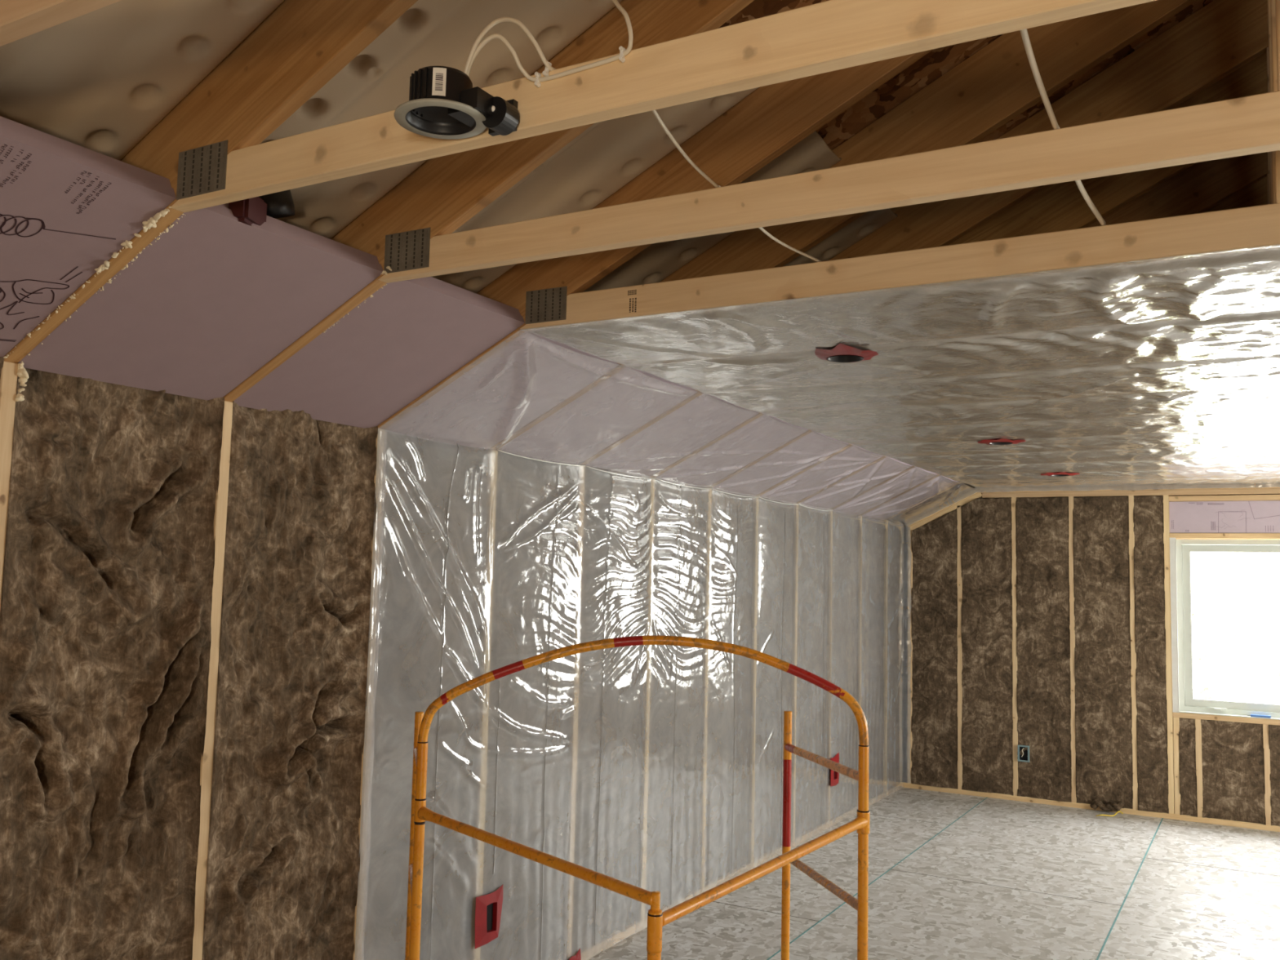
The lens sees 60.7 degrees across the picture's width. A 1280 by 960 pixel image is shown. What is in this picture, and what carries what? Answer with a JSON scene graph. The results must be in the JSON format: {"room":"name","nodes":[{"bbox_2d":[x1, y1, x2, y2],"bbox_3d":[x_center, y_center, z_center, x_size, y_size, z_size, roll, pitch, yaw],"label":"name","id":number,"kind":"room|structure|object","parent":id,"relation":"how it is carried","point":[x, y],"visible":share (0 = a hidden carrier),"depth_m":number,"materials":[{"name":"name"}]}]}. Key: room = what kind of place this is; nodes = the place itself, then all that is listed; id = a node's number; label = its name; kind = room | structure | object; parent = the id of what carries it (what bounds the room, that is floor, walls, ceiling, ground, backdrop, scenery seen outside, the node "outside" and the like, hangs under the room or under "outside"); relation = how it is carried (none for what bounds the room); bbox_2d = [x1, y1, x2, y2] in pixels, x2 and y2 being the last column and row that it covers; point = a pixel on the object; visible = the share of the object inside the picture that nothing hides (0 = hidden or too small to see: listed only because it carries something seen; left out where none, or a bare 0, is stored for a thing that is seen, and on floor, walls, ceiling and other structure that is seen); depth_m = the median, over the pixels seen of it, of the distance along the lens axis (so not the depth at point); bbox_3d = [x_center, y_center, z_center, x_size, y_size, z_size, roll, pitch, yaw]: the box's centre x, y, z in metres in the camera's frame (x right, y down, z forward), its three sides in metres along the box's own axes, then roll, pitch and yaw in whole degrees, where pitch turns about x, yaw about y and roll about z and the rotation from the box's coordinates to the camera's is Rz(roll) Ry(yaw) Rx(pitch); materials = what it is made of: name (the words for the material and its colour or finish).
{"room":"building under construction","nodes":[
{"label":"building under construction","id":0,"kind":"room"},
{"bbox_2d":[586,787,1279,959],"bbox_3d":[2.010,1.862,2.035,7.000,0.051,11.761,-1,-6,30],"label":"floor","id":1,"kind":"structure","parent":0,"point":[952,876],"depth_m":5.65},
{"bbox_2d":[571,915,647,959],"bbox_3d":[-0.104,2.003,4.750,0.088,0.038,0.644,-1,-6,30],"label":"plate","id":2,"kind":"object","parent":1,"relation":"on","point":[593,949],"depth_m":4.75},
{"bbox_2d":[0,356,4,378],"bbox_3d":[-1.665,0.701,2.198,0.151,2.042,0.575,-1,-6,30],"label":"insulation batt","id":3,"kind":"object","parent":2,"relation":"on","point":[2,359],"visible":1,"depth_m":2.51,"materials":[{"name":"brown fabric"}]},
{"bbox_2d":[0,115,176,358],"bbox_3d":[-1.365,-0.470,2.149,0.625,0.342,0.581,-1,-6,30],"label":"board","id":4,"kind":"object","parent":3,"relation":"on","point":[67,209],"visible":1,"depth_m":2.20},
{"bbox_2d":[0,360,17,610],"bbox_3d":[-1.537,0.738,2.473,0.140,2.025,0.038,-1,-6,30],"label":"stud","id":5,"kind":"object","parent":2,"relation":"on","point":[8,380],"visible":0.9,"depth_m":2.51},
{"bbox_2d":[0,362,224,959],"bbox_3d":[-1.354,0.751,2.720,0.170,2.045,0.575,-1,-6,30],"label":"insulation batt","id":6,"kind":"object","parent":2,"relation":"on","point":[105,612],"visible":1,"depth_m":2.73,"materials":[{"name":"brown fabric"}]},
{"bbox_2d":[191,400,232,959],"bbox_3d":[-1.234,0.790,3.000,0.140,2.025,0.038,-1,-6,30],"label":"stud","id":7,"kind":"object","parent":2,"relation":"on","point":[221,498],"visible":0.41,"depth_m":2.99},
{"bbox_2d":[201,400,377,959],"bbox_3d":[-1.057,0.805,3.249,0.197,2.043,0.575,-1,-6,30],"label":"insulation batt","id":8,"kind":"object","parent":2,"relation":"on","point":[283,857],"visible":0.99,"depth_m":3.25,"materials":[{"name":"brown fabric"}]},
{"bbox_2d":[234,276,524,428],"bbox_3d":[-0.764,-0.366,3.194,0.625,0.342,0.576,-1,-6,30],"label":"board","id":9,"kind":"object","parent":8,"relation":"on","point":[406,338],"visible":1,"depth_m":3.15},
{"bbox_2d":[352,428,384,959],"bbox_3d":[-0.931,0.843,3.526,0.140,2.025,0.038,-1,-6,30],"label":"stud","id":10,"kind":"object","parent":2,"relation":"on","point":[378,479],"visible":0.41,"depth_m":3.50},
{"bbox_2d":[361,431,488,959],"bbox_3d":[-0.779,0.867,3.789,0.135,2.025,0.575,-1,-6,30],"label":"insulation batt","id":11,"kind":"object","parent":2,"relation":"on","point":[411,610],"visible":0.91,"depth_m":3.77,"materials":[{"name":"grey plastic"}]},
{"bbox_2d":[384,332,619,449],"bbox_3d":[-0.459,-0.313,3.723,0.625,0.342,0.570,-1,-6,30],"label":"board","id":12,"kind":"object","parent":11,"relation":"on","point":[461,414],"visible":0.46,"depth_m":3.70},
{"bbox_2d":[470,448,497,959],"bbox_3d":[-0.628,0.895,4.053,0.140,2.025,0.038,-1,-6,30],"label":"stud","id":13,"kind":"object","parent":2,"relation":"on","point":[491,472],"visible":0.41,"depth_m":4.03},
{"bbox_2d":[475,884,502,948],"bbox_3d":[-0.576,1.588,3.994,0.069,0.190,0.163,-1,-6,30],"label":"electrical box","id":14,"kind":"object","parent":13,"relation":"attached to","point":[488,908],"visible":0.99,"depth_m":3.98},
{"bbox_2d":[480,452,577,959],"bbox_3d":[-0.476,0.919,4.316,0.135,2.025,0.575,-1,-6,30],"label":"insulation batt","id":15,"kind":"object","parent":2,"relation":"on","point":[528,493],"visible":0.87,"depth_m":4.29,"materials":[{"name":"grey plastic"}]},
{"bbox_2d":[563,464,585,959],"bbox_3d":[-0.325,0.948,4.579,0.140,2.025,0.038,-1,-6,30],"label":"stud","id":16,"kind":"object","parent":2,"relation":"on","point":[575,675],"visible":0.37,"depth_m":4.54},
{"bbox_2d":[571,466,648,954],"bbox_3d":[-0.173,0.972,4.842,0.135,2.025,0.575,-1,-6,30],"label":"insulation batt","id":17,"kind":"object","parent":2,"relation":"on","point":[619,722],"visible":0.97,"depth_m":4.81,"materials":[{"name":"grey plastic"}]},
{"bbox_2d":[585,393,759,476],"bbox_3d":[0.146,-0.208,4.776,0.625,0.342,0.570,-1,-6,30],"label":"board","id":18,"kind":"object","parent":17,"relation":"on","point":[705,418],"visible":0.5,"depth_m":4.75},
{"bbox_2d":[404,635,870,959],"bbox_3d":[0.028,1.137,2.865,1.318,1.446,1.460,2,-5,-11],"label":"scaffold","id":19,"kind":"object","parent":1,"relation":"on","point":[420,813],"visible":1,"depth_m":2.91,"materials":[{"name":"orange metal"}]},
{"bbox_2d":[659,845,782,911],"bbox_3d":[0.480,2.104,5.763,0.085,0.038,1.494,-1,-6,30],"label":"plate","id":20,"kind":"object","parent":1,"relation":"on","point":[765,857],"depth_m":5.80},
{"bbox_2d":[637,478,654,920],"bbox_3d":[-0.022,1.000,5.106,0.140,2.025,0.038,-1,-6,30],"label":"stud","id":21,"kind":"object","parent":20,"relation":"on","point":[651,495],"visible":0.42,"depth_m":5.06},
{"bbox_2d":[644,479,706,916],"bbox_3d":[0.129,1.024,5.369,0.135,2.025,0.575,-1,-6,30],"label":"insulation batt","id":22,"kind":"object","parent":20,"relation":"on","point":[674,524],"visible":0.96,"depth_m":5.34,"materials":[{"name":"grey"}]},
{"bbox_2d":[655,414,808,488],"bbox_3d":[0.449,-0.156,5.302,0.625,0.342,0.570,-1,-6,30],"label":"board","id":23,"kind":"object","parent":22,"relation":"on","point":[761,429],"visible":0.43,"depth_m":5.27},
{"bbox_2d":[697,488,711,888],"bbox_3d":[0.280,1.053,5.632,0.140,2.025,0.038,-1,-6,30],"label":"stud","id":24,"kind":"object","parent":20,"relation":"on","point":[701,842],"visible":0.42,"depth_m":5.59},
{"bbox_2d":[704,488,753,885],"bbox_3d":[0.432,1.077,5.895,0.135,2.025,0.575,-1,-6,30],"label":"insulation batt","id":25,"kind":"object","parent":20,"relation":"on","point":[731,515],"visible":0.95,"depth_m":5.86,"materials":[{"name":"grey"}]},
{"bbox_2d":[711,431,848,497],"bbox_3d":[0.752,-0.103,5.829,0.625,0.342,0.570,-1,-6,30],"label":"board","id":26,"kind":"object","parent":25,"relation":"on","point":[812,442],"visible":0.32,"depth_m":5.79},
{"bbox_2d":[790,805,857,848],"bbox_3d":[1.192,2.228,6.997,0.082,0.038,1.376,-1,-6,30],"label":"plate","id":27,"kind":"object","parent":1,"relation":"on","point":[806,835],"depth_m":6.93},
{"bbox_2d":[748,497,758,862],"bbox_3d":[0.583,1.105,6.158,0.140,2.025,0.038,-1,-6,30],"label":"stud","id":28,"kind":"object","parent":27,"relation":"on","point":[755,500],"visible":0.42,"depth_m":6.12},
{"bbox_2d":[753,497,794,859],"bbox_3d":[0.735,1.129,6.422,0.134,2.025,0.575,-1,-6,30],"label":"insulation batt","id":29,"kind":"object","parent":27,"relation":"on","point":[775,519],"visible":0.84,"depth_m":6.38,"materials":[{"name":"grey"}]},
{"bbox_2d":[759,444,884,503],"bbox_3d":[1.055,-0.051,6.355,0.625,0.342,0.570,-1,-6,30],"label":"board","id":30,"kind":"object","parent":29,"relation":"on","point":[850,454],"visible":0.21,"depth_m":6.30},
{"bbox_2d":[791,503,798,840],"bbox_3d":[0.886,1.158,6.685,0.140,2.025,0.038,-1,-6,30],"label":"stud","id":31,"kind":"object","parent":27,"relation":"on","point":[793,684],"visible":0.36,"depth_m":6.65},
{"bbox_2d":[795,505,828,838],"bbox_3d":[1.038,1.182,6.948,0.135,2.025,0.575,-1,-6,30],"label":"insulation batt","id":32,"kind":"object","parent":27,"relation":"on","point":[812,627],"visible":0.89,"depth_m":6.94,"materials":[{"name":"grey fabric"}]},
{"bbox_2d":[798,457,912,507],"bbox_3d":[1.358,0.002,6.881,0.625,0.342,0.570,-1,-6,30],"label":"board","id":33,"kind":"object","parent":32,"relation":"on","point":[874,467],"visible":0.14,"depth_m":6.82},
{"bbox_2d":[825,511,832,822],"bbox_3d":[1.189,1.210,7.211,0.140,2.025,0.038,-1,-6,30],"label":"stud","id":34,"kind":"object","parent":27,"relation":"on","point":[830,513],"visible":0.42,"depth_m":7.18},
{"bbox_2d":[830,752,839,786],"bbox_3d":[1.250,1.896,7.166,0.069,0.206,0.162,-1,-6,30],"label":"electrical box","id":35,"kind":"object","parent":34,"relation":"attached to","point":[834,775],"visible":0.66,"depth_m":7.15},
{"bbox_2d":[868,782,899,805],"bbox_3d":[1.809,2.334,8.067,0.079,0.038,0.953,-1,-6,30],"label":"plate","id":36,"kind":"object","parent":1,"relation":"on","point":[889,791],"depth_m":8.06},
{"bbox_2d":[830,511,858,820],"bbox_3d":[1.341,1.234,7.474,0.135,2.025,0.575,-1,-6,30],"label":"insulation batt","id":37,"kind":"object","parent":36,"relation":"on","point":[844,647],"visible":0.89,"depth_m":7.45,"materials":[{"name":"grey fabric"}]},
{"bbox_2d":[832,466,936,514],"bbox_3d":[1.661,0.054,7.408,0.625,0.342,0.570,-1,-6,30],"label":"board","id":38,"kind":"object","parent":37,"relation":"on","point":[873,492],"visible":0.11,"depth_m":7.32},
{"bbox_2d":[856,515,862,805],"bbox_3d":[1.492,1.263,7.738,0.140,2.025,0.038,-1,-6,30],"label":"stud","id":39,"kind":"object","parent":36,"relation":"on","point":[859,518],"visible":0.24,"depth_m":7.71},
{"bbox_2d":[861,516,884,799],"bbox_3d":[1.644,1.287,8.001,0.135,2.025,0.575,-1,-6,30],"label":"insulation batt","id":40,"kind":"object","parent":36,"relation":"on","point":[871,587],"visible":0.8,"depth_m":8.01,"materials":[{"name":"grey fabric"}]},
{"bbox_2d":[862,475,959,516],"bbox_3d":[1.964,0.107,7.934,0.625,0.342,0.570,-1,-6,30],"label":"board","id":41,"kind":"object","parent":40,"relation":"on","point":[935,479],"visible":0.11,"depth_m":7.88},
{"bbox_2d":[883,520,887,791],"bbox_3d":[1.795,1.315,8.264,0.140,2.025,0.038,-1,-6,30],"label":"stud","id":42,"kind":"object","parent":36,"relation":"on","point":[885,629],"visible":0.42,"depth_m":8.18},
{"bbox_2d":[886,520,902,789],"bbox_3d":[1.911,1.333,8.466,0.135,2.025,0.433,-1,-6,30],"label":"insulation batt","id":43,"kind":"object","parent":36,"relation":"on","point":[894,673],"visible":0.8,"depth_m":8.43,"materials":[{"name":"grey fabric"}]},
{"bbox_2d":[903,781,1105,811],"bbox_3d":[2.663,2.357,8.101,1.477,0.038,0.251,-1,-6,30],"label":"plate","id":44,"kind":"object","parent":1,"relation":"on","point":[1084,806],"depth_m":8.16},
{"bbox_2d":[906,529,912,782],"bbox_3d":[2.156,1.384,8.658,0.038,1.972,0.140,-1,-6,30],"label":"stud","id":45,"kind":"object","parent":44,"relation":"on","point":[909,740],"visible":0.6,"depth_m":8.59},
{"bbox_2d":[906,483,1279,530],"bbox_3d":[4.673,0.179,7.327,5.809,0.344,0.144,-1,-6,30],"label":"plate","id":46,"kind":"object","parent":45,"relation":"on","point":[1271,488],"visible":0.88,"depth_m":8.02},
{"bbox_2d":[911,509,957,789],"bbox_3d":[2.318,1.297,8.556,0.357,2.139,0.141,-1,-6,30],"label":"insulation batt","id":47,"kind":"object","parent":44,"relation":"on","point":[934,604],"visible":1,"depth_m":8.50,"materials":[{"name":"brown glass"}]},
{"bbox_2d":[956,505,962,789],"bbox_3d":[2.494,1.281,8.474,0.038,2.163,0.140,-1,-6,30],"label":"stud","id":48,"kind":"object","parent":44,"relation":"on","point":[959,581],"visible":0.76,"depth_m":8.41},
{"bbox_2d":[960,497,1013,795],"bbox_3d":[2.663,1.249,8.360,0.378,2.218,0.145,-1,-6,30],"label":"insulation batt","id":49,"kind":"object","parent":44,"relation":"on","point":[986,540],"visible":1,"depth_m":8.31,"materials":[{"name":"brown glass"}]},
{"bbox_2d":[1011,497,1017,795],"bbox_3d":[2.848,1.241,8.274,0.038,2.224,0.140,-1,-6,30],"label":"stud","id":50,"kind":"object","parent":44,"relation":"on","point":[1015,735],"visible":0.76,"depth_m":8.21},
{"bbox_2d":[1017,744,1029,762],"bbox_3d":[2.856,2.030,8.127,0.082,0.118,0.070,-1,-6,30],"label":"electrical box","id":51,"kind":"object","parent":50,"relation":"attached to","point":[1023,757],"visible":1,"depth_m":8.11,"materials":[{"name":"blue plastic"}]},
{"bbox_2d":[1015,497,1071,802],"bbox_3d":[3.016,1.240,8.156,0.378,2.218,0.148,-1,-6,30],"label":"insulation batt","id":52,"kind":"object","parent":44,"relation":"on","point":[1042,523],"visible":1,"depth_m":8.11,"materials":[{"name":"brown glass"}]},
{"bbox_2d":[1067,496,1076,802],"bbox_3d":[3.202,1.232,8.071,0.038,2.224,0.140,-1,-6,30],"label":"stud","id":53,"kind":"object","parent":44,"relation":"on","point":[1073,797],"visible":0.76,"depth_m":8.01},
{"bbox_2d":[1072,496,1133,808],"bbox_3d":[3.372,1.231,7.957,0.378,2.218,0.141,-1,-6,30],"label":"insulation batt","id":54,"kind":"object","parent":44,"relation":"on","point":[1101,557],"visible":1,"depth_m":7.90,"materials":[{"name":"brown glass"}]},
{"bbox_2d":[1089,799,1124,811],"bbox_3d":[3.323,2.317,7.783,0.226,0.085,0.077,-1,-6,30],"label":"tuft","id":55,"kind":"object","parent":1,"relation":"on","point":[1112,806],"visible":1,"depth_m":7.76,"materials":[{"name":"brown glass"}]},
{"bbox_2d":[1109,808,1279,831],"bbox_3d":[3.765,2.326,7.446,1.022,0.038,0.209,-1,-6,30],"label":"plate","id":56,"kind":"object","parent":1,"relation":"on","point":[1183,817],"depth_m":7.50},
{"bbox_2d":[1128,495,1137,809],"bbox_3d":[3.556,1.223,7.868,0.038,2.224,0.140,-1,-6,30],"label":"stud","id":57,"kind":"object","parent":56,"relation":"on","point":[1131,536],"visible":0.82,"depth_m":7.80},
{"bbox_2d":[1133,495,1168,813],"bbox_3d":[3.648,1.224,7.801,0.197,2.218,0.137,-1,-6,30],"label":"insulation batt","id":58,"kind":"object","parent":56,"relation":"on","point":[1148,511],"visible":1,"depth_m":7.75,"materials":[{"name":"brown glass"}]},
{"bbox_2d":[1162,494,1174,813],"bbox_3d":[3.753,1.218,7.755,0.038,2.222,0.140,-1,-6,30],"label":"stud","id":59,"kind":"object","parent":56,"relation":"on","point":[1166,497],"visible":0.84,"depth_m":7.69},
{"bbox_2d":[1173,717,1180,814],"bbox_3d":[3.771,1.994,7.668,0.038,0.662,0.140,-1,-6,30],"label":"stud","id":60,"kind":"object","parent":56,"relation":"on","point":[1175,720],"visible":0.72,"depth_m":7.61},
{"bbox_2d":[1178,717,1197,817],"bbox_3d":[3.824,1.993,7.624,0.107,0.663,0.135,-1,-6,30],"label":"insulation batt","id":61,"kind":"object","parent":56,"relation":"on","point":[1187,743],"visible":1,"depth_m":7.58,"materials":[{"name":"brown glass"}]},
{"bbox_2d":[1195,719,1203,817],"bbox_3d":[3.889,1.991,7.600,0.038,0.662,0.140,-1,-6,30],"label":"stud","id":62,"kind":"object","parent":56,"relation":"on","point":[1197,722],"visible":0.72,"depth_m":7.54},
{"bbox_2d":[1200,719,1266,825],"bbox_3d":[4.061,1.987,7.488,0.378,0.663,0.136,-1,-6,30],"label":"insulation batt","id":63,"kind":"object","parent":56,"relation":"on","point":[1233,754],"visible":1,"depth_m":7.44,"materials":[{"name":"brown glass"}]},
{"bbox_2d":[1262,724,1271,825],"bbox_3d":[4.243,1.982,7.397,0.038,0.662,0.140,-1,-6,30],"label":"stud","id":64,"kind":"object","parent":56,"relation":"on","point":[1265,727],"visible":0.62,"depth_m":7.34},
{"bbox_2d":[1268,724,1279,826],"bbox_3d":[4.415,1.978,7.286,0.379,0.663,0.134,-1,-6,30],"label":"insulation batt","id":65,"kind":"object","parent":56,"relation":"on","point":[1273,730],"visible":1,"depth_m":7.32,"materials":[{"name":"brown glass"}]},
{"bbox_2d":[893,484,976,782],"bbox_3d":[4.896,0.400,7.281,6.600,3.900,0.025,-1,-6,30],"label":"wall","id":66,"kind":"structure","parent":0,"point":[906,528],"depth_m":8.75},
{"bbox_2d":[1168,533,1279,719],"bbox_3d":[4.350,0.991,7.423,1.336,1.252,0.160,-1,-6,30],"label":"window","id":67,"kind":"structure","parent":66,"relation":"in","point":[1183,700],"depth_m":7.66,"materials":[{"name":"white plastic"}]},
{"bbox_2d":[1168,500,1279,533],"bbox_3d":[4.356,0.252,7.465,1.335,0.221,0.049,-1,-6,30],"label":"board","id":68,"kind":"object","parent":67,"relation":"on","point":[1255,516],"visible":1,"depth_m":7.60,"materials":[{"name":"pink"}]},
{"bbox_2d":[1168,494,1279,502],"bbox_3d":[4.375,0.124,7.506,1.336,0.038,0.140,-1,-6,30],"label":"window header","id":69,"kind":"object","parent":66,"relation":"attached to","point":[1241,497],"visible":0.83,"depth_m":7.60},
{"bbox_2d":[1172,711,1279,725],"bbox_3d":[4.339,1.631,7.375,1.336,0.038,0.140,-1,-6,30],"label":"sill","id":70,"kind":"structure","parent":66,"relation":"attached to","point":[1184,715],"depth_m":7.48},
{"bbox_2d":[719,0,1213,150],"bbox_3d":[2.123,-1.151,2.369,7.400,1.843,11.531,-1,-6,30],"label":"roof sheathing","id":71,"kind":"structure","parent":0,"point":[936,63],"depth_m":3.37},
{"bbox_2d":[582,130,841,292],"bbox_3d":[-0.174,-0.652,3.593,1.556,0.791,0.566,-1,-6,30],"label":"chute","id":72,"kind":"object","parent":71,"relation":"attached to","point":[656,262],"visible":0.11,"depth_m":3.60,"materials":[{"name":"plastic"}]},
{"bbox_2d":[783,208,897,266],"bbox_3d":[0.129,-0.600,4.119,1.556,0.791,0.566,-1,-6,30],"label":"chute","id":73,"kind":"object","parent":71,"relation":"attached to","point":[871,221],"visible":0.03,"depth_m":3.99,"materials":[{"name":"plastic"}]},
{"bbox_3d":[-0.836,0.795,3.871,0.025,2.260,11.521,-1,-6,30],"label":"wall","id":74,"kind":"structure","parent":0,"visible":0},
{"bbox_2d":[0,0,121,46],"bbox_3d":[1.038,-1.154,0.473,7.506,1.956,0.041,-1,-6,30],"label":"roof truss","id":75,"kind":"object","parent":74,"relation":"on","point":[19,19],"visible":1,"depth_m":1.48,"materials":[{"name":"brown wood"}]},
{"bbox_2d":[0,0,284,160],"bbox_3d":[-1.083,-0.810,2.014,1.556,0.791,0.566,-1,-6,30],"label":"chute","id":76,"kind":"object","parent":75,"relation":"attached to","point":[100,80],"visible":0.66,"depth_m":2.12,"materials":[{"name":"plastic"}]},
{"bbox_2d":[4,0,1156,363],"bbox_3d":[1.341,-1.101,1.000,7.506,1.956,0.041,-1,-6,30],"label":"roof truss","id":77,"kind":"object","parent":74,"relation":"on","point":[209,148],"visible":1,"depth_m":1.96,"materials":[{"name":"brown wood"}]},
{"bbox_2d":[14,203,391,401],"bbox_3d":[-1.055,-0.376,2.658,0.658,0.427,0.582,-1,-6,29],"label":"board","id":78,"kind":"object","parent":77,"relation":"attached to","point":[215,297],"visible":1,"depth_m":2.62,"materials":[{"name":"plastic"}]},
{"bbox_2d":[228,189,295,226],"bbox_3d":[-0.876,-0.625,2.499,0.103,0.142,0.237,0,-5,10],"label":"recessed light","id":79,"kind":"object","parent":78,"relation":"on","point":[249,211],"visible":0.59,"depth_m":2.45,"materials":[{"name":"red plastic"}]},
{"bbox_2d":[260,0,622,239],"bbox_3d":[-0.780,-0.757,2.540,1.556,0.791,0.566,-1,-6,30],"label":"chute","id":80,"kind":"object","parent":77,"relation":"attached to","point":[430,33],"visible":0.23,"depth_m":2.44,"materials":[{"name":"plastic"}]},
{"bbox_2d":[394,66,519,139],"bbox_3d":[-0.310,-0.618,1.789,0.186,0.090,0.156,-1,-6,30],"label":"recessed light","id":81,"kind":"object","parent":77,"relation":"attached to","point":[443,103],"visible":1,"depth_m":1.77,"materials":[{"name":"black plastic"}]},
{"bbox_2d":[463,17,555,74],"bbox_3d":[-0.194,-0.690,1.793,0.199,0.118,0.059,2,-5,-6],"label":"electrical cable","id":82,"kind":"object","parent":77,"relation":"attached to","point":[498,20],"visible":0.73,"depth_m":1.78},
{"bbox_2d":[466,0,633,81],"bbox_3d":[-0.133,-0.836,1.816,0.302,0.414,0.117,0,-5,18],"label":"electrical cable","id":83,"kind":"object","parent":77,"relation":"attached to","point":[616,3],"visible":0.94,"depth_m":1.77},
{"bbox_2d":[533,71,541,87],"bbox_3d":[-0.168,-0.658,1.795,0.008,0.024,0.010,-1,-6,30],"label":"cable staple","id":84,"kind":"object","parent":83,"relation":"attached to","point":[537,82],"visible":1,"depth_m":1.79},
{"bbox_2d":[618,45,625,62],"bbox_3d":[-0.028,-0.668,1.716,0.008,0.024,0.010,-1,-6,30],"label":"cable staple","id":85,"kind":"object","parent":83,"relation":"attached to","point":[621,57],"visible":1,"depth_m":1.71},
{"bbox_2d":[651,110,821,262],"bbox_3d":[0.496,-0.557,2.876,0.111,0.032,2.506,-1,-6,26],"label":"electrical cable","id":86,"kind":"object","parent":77,"relation":"on","point":[655,113],"visible":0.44,"depth_m":2.20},
{"bbox_2d":[223,0,1279,401],"bbox_3d":[1.643,-1.049,1.526,7.506,1.956,0.041,-1,-6,30],"label":"roof truss","id":87,"kind":"object","parent":74,"relation":"on","point":[409,229],"visible":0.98,"depth_m":2.36,"materials":[{"name":"brown wood"}]},
{"bbox_2d":[432,87,758,293],"bbox_3d":[-0.477,-0.705,3.066,1.556,0.791,0.566,-1,-6,30],"label":"chute","id":88,"kind":"object","parent":87,"relation":"attached to","point":[606,157],"visible":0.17,"depth_m":3.02,"materials":[{"name":"plastic"}]},
{"bbox_2d":[377,0,1279,429],"bbox_3d":[1.946,-0.996,2.053,7.506,1.956,0.041,-1,-6,30],"label":"roof truss","id":89,"kind":"object","parent":74,"relation":"on","point":[772,119],"visible":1,"depth_m":2.90,"materials":[{"name":"brown wood"}]},
{"bbox_2d":[424,244,1279,959],"bbox_3d":[3.136,0.909,4.603,5.841,2.337,5.955,-1,-6,30],"label":"plastic sheeting","id":90,"kind":"object","parent":89,"relation":"attached to","point":[1128,359],"visible":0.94,"depth_m":3.79,"materials":[{"name":"plastic"}]},
{"bbox_2d":[814,343,878,362],"bbox_3d":[0.650,-0.422,3.519,0.256,0.051,0.200,5,-6,-39],"label":"recessed light","id":91,"kind":"object","parent":90,"relation":"attached to","point":[842,353],"visible":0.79,"depth_m":3.50,"materials":[{"name":"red plastic"}]},
{"bbox_2d":[977,438,1025,444],"bbox_3d":[1.847,-0.213,5.617,0.229,0.051,0.226,3,-5,-15],"label":"recessed light","id":92,"kind":"object","parent":90,"relation":"attached to","point":[994,442],"visible":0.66,"depth_m":5.58,"materials":[{"name":"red plastic"}]},
{"bbox_2d":[1040,472,1079,476],"bbox_3d":[2.757,-0.055,7.201,0.228,0.051,0.224,2,-5,-12],"label":"recessed light","id":93,"kind":"object","parent":90,"relation":"attached to","point":[1057,474],"visible":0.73,"depth_m":7.15,"materials":[{"name":"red plastic"}]},
{"bbox_2d":[801,457,881,501],"bbox_3d":[3.764,-0.681,5.212,7.506,1.956,0.038,-1,-6,30],"label":"roof truss","id":94,"kind":"object","parent":74,"relation":"on","point":[816,492],"visible":0.07,"depth_m":6.64,"materials":[{"name":"brown wood"}]},
{"bbox_2d":[488,0,1275,449],"bbox_3d":[2.250,-0.944,2.580,7.506,1.956,0.038,-1,-6,30],"label":"roof truss","id":95,"kind":"object","parent":74,"relation":"on","point":[996,84],"visible":0.18,"depth_m":3.31,"materials":[{"name":"brown wood"}]},
{"bbox_2d":[497,366,697,465],"bbox_3d":[-0.156,-0.261,4.249,0.625,0.342,0.570,-1,-6,30],"label":"board","id":96,"kind":"object","parent":95,"relation":"attached to","point":[611,411],"visible":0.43,"depth_m":4.23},
{"bbox_2d":[1019,28,1106,225],"bbox_3d":[0.848,-0.621,2.122,0.041,0.032,2.131,-1,-6,29],"label":"electrical cable","id":97,"kind":"object","parent":95,"relation":"on","point":[1024,33],"visible":0.54,"depth_m":1.84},
{"bbox_2d":[577,0,1272,465],"bbox_3d":[2.553,-0.891,3.107,7.506,1.956,0.038,-1,-6,30],"label":"roof truss","id":98,"kind":"object","parent":74,"relation":"on","point":[1221,37],"visible":0.31,"depth_m":3.65,"materials":[{"name":"brown wood"}]},
{"bbox_2d":[649,52,1270,477],"bbox_3d":[2.856,-0.839,3.633,7.506,1.956,0.038,-1,-6,30],"label":"roof truss","id":99,"kind":"object","parent":74,"relation":"on","point":[1059,206],"visible":0.03,"depth_m":4.27,"materials":[{"name":"brown wood"}]},
{"bbox_2d":[711,151,1269,487],"bbox_3d":[3.159,-0.786,4.159,7.506,1.956,0.038,-1,-6,30],"label":"roof truss","id":100,"kind":"object","parent":74,"relation":"on","point":[1202,185],"visible":0.12,"depth_m":4.64,"materials":[{"name":"brown wood"}]},
{"bbox_2d":[760,176,1267,495],"bbox_3d":[3.461,-0.734,4.686,7.506,1.956,0.038,-1,-6,30],"label":"roof truss","id":101,"kind":"object","parent":74,"relation":"on","point":[1256,194],"visible":0.05,"depth_m":5.09,"materials":[{"name":"brown wood"}]},
{"label":"outside","id":102,"kind":"structure","parent":0,"visible":0},
{"bbox_2d":[1191,565,1279,703],"bbox_3d":[7.981,3.644,15.401,2.612,4.991,2.571,-1,-6,30],"label":"tree","id":103,"kind":"object","parent":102,"point":[1242,662],"visible":0.32,"depth_m":15.21,"materials":[{"name":"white plant"}]},
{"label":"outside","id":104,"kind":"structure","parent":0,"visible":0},
{"bbox_2d":[1257,552,1279,617],"bbox_3d":[10.627,2.738,16.293,2.847,7.072,2.773,-1,-6,30],"label":"tree","id":105,"kind":"object","parent":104,"point":[1273,561],"visible":0.3,"depth_m":16.98,"materials":[{"name":"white plant"}]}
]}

